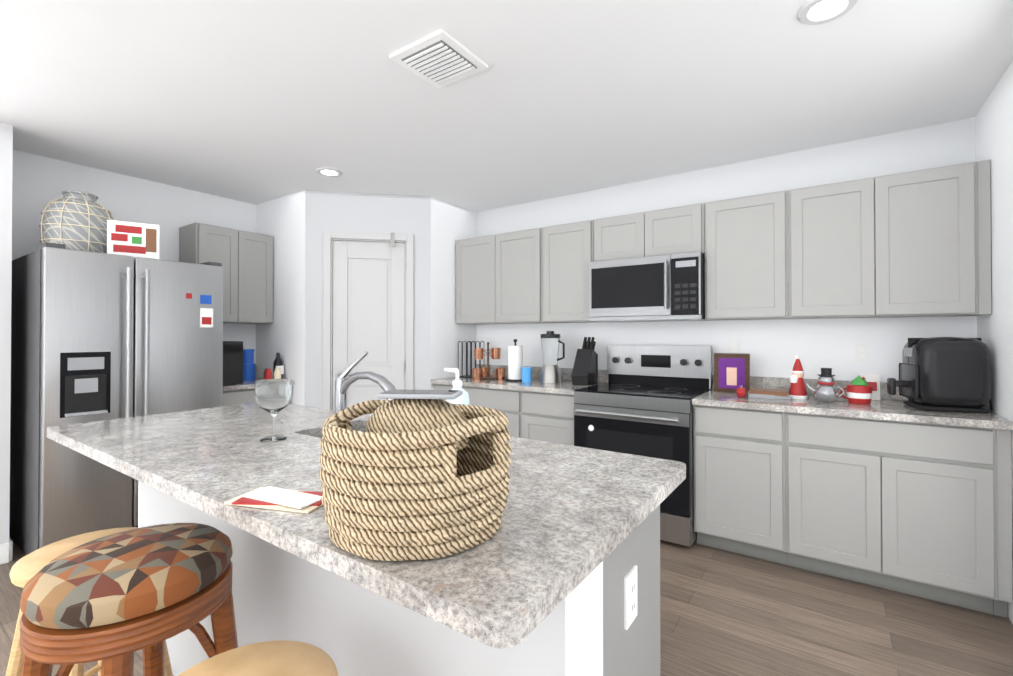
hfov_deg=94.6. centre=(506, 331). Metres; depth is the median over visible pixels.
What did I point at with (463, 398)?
soap bottle
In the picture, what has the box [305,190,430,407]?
wall
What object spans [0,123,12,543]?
wall
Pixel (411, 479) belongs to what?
basket
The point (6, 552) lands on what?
baseboard
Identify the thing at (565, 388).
countertop
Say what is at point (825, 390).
teapot
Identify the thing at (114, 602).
stool
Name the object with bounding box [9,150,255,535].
wall
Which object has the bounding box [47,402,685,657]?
island countertop
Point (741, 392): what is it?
ornament
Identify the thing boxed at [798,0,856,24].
recessed light
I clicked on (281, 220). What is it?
wall
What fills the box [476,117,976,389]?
wall
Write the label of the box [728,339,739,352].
wall outlet plate
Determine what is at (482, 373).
mugs
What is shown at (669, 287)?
microwave
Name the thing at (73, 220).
vase
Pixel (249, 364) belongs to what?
canisters
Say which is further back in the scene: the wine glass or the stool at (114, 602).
the wine glass
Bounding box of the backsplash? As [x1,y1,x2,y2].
[476,364,907,399]
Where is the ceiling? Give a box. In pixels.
[0,0,1012,211]
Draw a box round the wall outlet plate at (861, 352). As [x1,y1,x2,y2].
[854,343,868,362]
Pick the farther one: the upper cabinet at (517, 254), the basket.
the upper cabinet at (517, 254)
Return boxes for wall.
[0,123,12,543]
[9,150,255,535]
[256,190,304,405]
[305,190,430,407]
[430,197,475,389]
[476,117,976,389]
[975,61,1012,623]
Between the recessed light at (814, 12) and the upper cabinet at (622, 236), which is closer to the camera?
the recessed light at (814, 12)
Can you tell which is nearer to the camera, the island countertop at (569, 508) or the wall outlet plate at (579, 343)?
the island countertop at (569, 508)
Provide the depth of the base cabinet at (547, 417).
3.36 m
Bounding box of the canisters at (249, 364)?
[243,349,255,380]
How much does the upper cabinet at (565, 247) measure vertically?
0.762 m
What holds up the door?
attached to the wall at (361, 212)
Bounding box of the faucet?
[334,351,395,413]
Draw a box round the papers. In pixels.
[224,486,322,513]
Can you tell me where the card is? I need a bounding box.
[858,374,879,399]
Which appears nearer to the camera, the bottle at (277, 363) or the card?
the card
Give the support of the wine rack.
on the countertop at (565, 388)
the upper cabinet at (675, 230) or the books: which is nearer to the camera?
the books
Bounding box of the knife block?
[571,337,597,385]
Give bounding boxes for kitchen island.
[138,486,659,675]
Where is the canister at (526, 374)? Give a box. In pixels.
[522,367,531,382]
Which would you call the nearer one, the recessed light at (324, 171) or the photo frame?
the photo frame
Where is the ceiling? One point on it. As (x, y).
(255, 102)
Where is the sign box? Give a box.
[107,220,159,258]
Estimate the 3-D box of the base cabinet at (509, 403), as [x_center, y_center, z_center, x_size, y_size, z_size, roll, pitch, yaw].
[-0.092,0.877,3.989,0.896,0.865,0.606,0,-1,35]
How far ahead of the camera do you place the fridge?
2.75 m
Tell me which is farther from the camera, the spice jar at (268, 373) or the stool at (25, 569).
the spice jar at (268, 373)
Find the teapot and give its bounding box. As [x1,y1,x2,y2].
[806,368,844,401]
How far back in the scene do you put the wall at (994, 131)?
2.18 m
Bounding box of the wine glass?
[254,379,292,441]
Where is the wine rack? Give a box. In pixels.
[458,341,483,377]
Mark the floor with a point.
(725, 613)
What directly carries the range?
on the floor
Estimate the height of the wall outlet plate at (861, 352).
0.116 m
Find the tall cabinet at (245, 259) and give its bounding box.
[179,222,293,405]
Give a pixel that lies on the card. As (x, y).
(873, 380)
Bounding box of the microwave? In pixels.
[589,251,712,321]
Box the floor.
[0,536,1012,675]
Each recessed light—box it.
[316,167,341,176]
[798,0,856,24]
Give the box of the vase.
[39,190,114,252]
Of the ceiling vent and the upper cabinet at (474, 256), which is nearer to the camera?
the ceiling vent
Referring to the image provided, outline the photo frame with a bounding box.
[714,353,749,392]
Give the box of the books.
[748,388,790,399]
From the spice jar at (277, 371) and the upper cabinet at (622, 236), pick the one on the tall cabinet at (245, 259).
the spice jar at (277, 371)
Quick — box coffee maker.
[223,341,242,384]
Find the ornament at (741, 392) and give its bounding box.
[736,385,746,396]
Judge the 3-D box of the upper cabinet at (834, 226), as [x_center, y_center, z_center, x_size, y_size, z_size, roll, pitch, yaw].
[1.923,-0.462,2.779,0.404,0.762,0.321,0,-1,35]
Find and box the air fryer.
[887,337,992,413]
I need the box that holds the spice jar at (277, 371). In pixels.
[275,369,280,378]
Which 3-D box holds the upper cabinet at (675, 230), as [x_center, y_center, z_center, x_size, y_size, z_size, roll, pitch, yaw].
[1.210,-0.675,3.274,0.388,0.328,0.321,0,-1,35]
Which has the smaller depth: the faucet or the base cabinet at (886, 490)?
the faucet
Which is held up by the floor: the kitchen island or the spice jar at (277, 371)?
the kitchen island
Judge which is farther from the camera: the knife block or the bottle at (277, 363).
the bottle at (277, 363)
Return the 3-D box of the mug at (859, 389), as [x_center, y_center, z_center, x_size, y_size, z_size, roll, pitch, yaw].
[1.940,0.319,2.595,0.146,0.155,0.114,0,-1,35]
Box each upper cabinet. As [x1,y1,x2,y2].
[456,235,493,324]
[494,227,541,323]
[542,220,599,322]
[590,212,645,261]
[646,203,701,256]
[702,190,789,320]
[790,176,877,318]
[878,160,991,317]
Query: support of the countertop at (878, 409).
on the base cabinet at (886, 490)
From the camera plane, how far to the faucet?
1.90 m
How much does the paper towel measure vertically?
0.345 m
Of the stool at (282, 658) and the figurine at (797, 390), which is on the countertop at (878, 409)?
the figurine at (797, 390)
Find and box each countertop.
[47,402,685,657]
[430,376,601,395]
[692,388,1012,431]
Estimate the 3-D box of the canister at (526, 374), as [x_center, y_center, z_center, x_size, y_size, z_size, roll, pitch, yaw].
[0.163,0.346,3.751,0.084,0.120,0.084,0,-1,35]
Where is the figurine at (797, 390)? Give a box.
[789,355,807,398]
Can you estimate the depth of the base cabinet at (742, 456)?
2.64 m
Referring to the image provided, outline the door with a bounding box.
[323,231,413,415]
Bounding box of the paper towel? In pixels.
[505,339,522,380]
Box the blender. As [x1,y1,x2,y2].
[540,331,564,382]
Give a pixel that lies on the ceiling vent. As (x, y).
(440, 58)
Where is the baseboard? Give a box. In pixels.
[0,540,12,564]
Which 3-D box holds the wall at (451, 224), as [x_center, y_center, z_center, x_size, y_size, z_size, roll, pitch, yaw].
[-0.511,0.079,4.274,0.100,2.465,0.630,0,-1,35]
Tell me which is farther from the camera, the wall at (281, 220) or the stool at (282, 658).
the wall at (281, 220)
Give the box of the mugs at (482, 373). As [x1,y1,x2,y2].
[472,342,505,379]
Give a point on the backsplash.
(565, 373)
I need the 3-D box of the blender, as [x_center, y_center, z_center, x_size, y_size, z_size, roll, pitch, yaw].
[0.369,0.201,3.731,0.214,0.410,0.170,0,-1,35]
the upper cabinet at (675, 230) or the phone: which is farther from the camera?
the upper cabinet at (675, 230)
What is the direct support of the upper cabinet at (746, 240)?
attached to the wall at (773, 348)
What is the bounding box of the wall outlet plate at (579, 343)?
[577,341,582,348]
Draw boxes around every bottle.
[273,353,283,378]
[444,368,469,404]
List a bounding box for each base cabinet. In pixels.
[434,384,521,437]
[522,392,574,445]
[692,404,789,565]
[790,412,1012,617]
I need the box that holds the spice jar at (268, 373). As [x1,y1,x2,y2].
[264,368,274,379]
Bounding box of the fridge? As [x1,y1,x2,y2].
[9,242,222,554]
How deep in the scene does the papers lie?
0.95 m
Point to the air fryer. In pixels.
(948, 374)
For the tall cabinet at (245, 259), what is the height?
2.142 m
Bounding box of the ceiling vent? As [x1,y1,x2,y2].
[389,29,487,88]
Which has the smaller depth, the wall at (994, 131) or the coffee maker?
the wall at (994, 131)
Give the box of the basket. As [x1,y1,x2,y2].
[318,399,510,560]
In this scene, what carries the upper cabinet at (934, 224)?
attached to the wall at (773, 348)
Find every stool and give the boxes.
[5,527,172,675]
[19,523,237,675]
[178,640,338,675]
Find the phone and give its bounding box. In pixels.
[376,389,462,399]
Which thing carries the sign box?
on the fridge
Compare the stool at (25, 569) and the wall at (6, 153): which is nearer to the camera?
the stool at (25, 569)
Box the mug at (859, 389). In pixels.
[840,375,871,403]
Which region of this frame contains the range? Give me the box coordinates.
[574,345,711,546]
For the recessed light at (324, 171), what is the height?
0.012 m

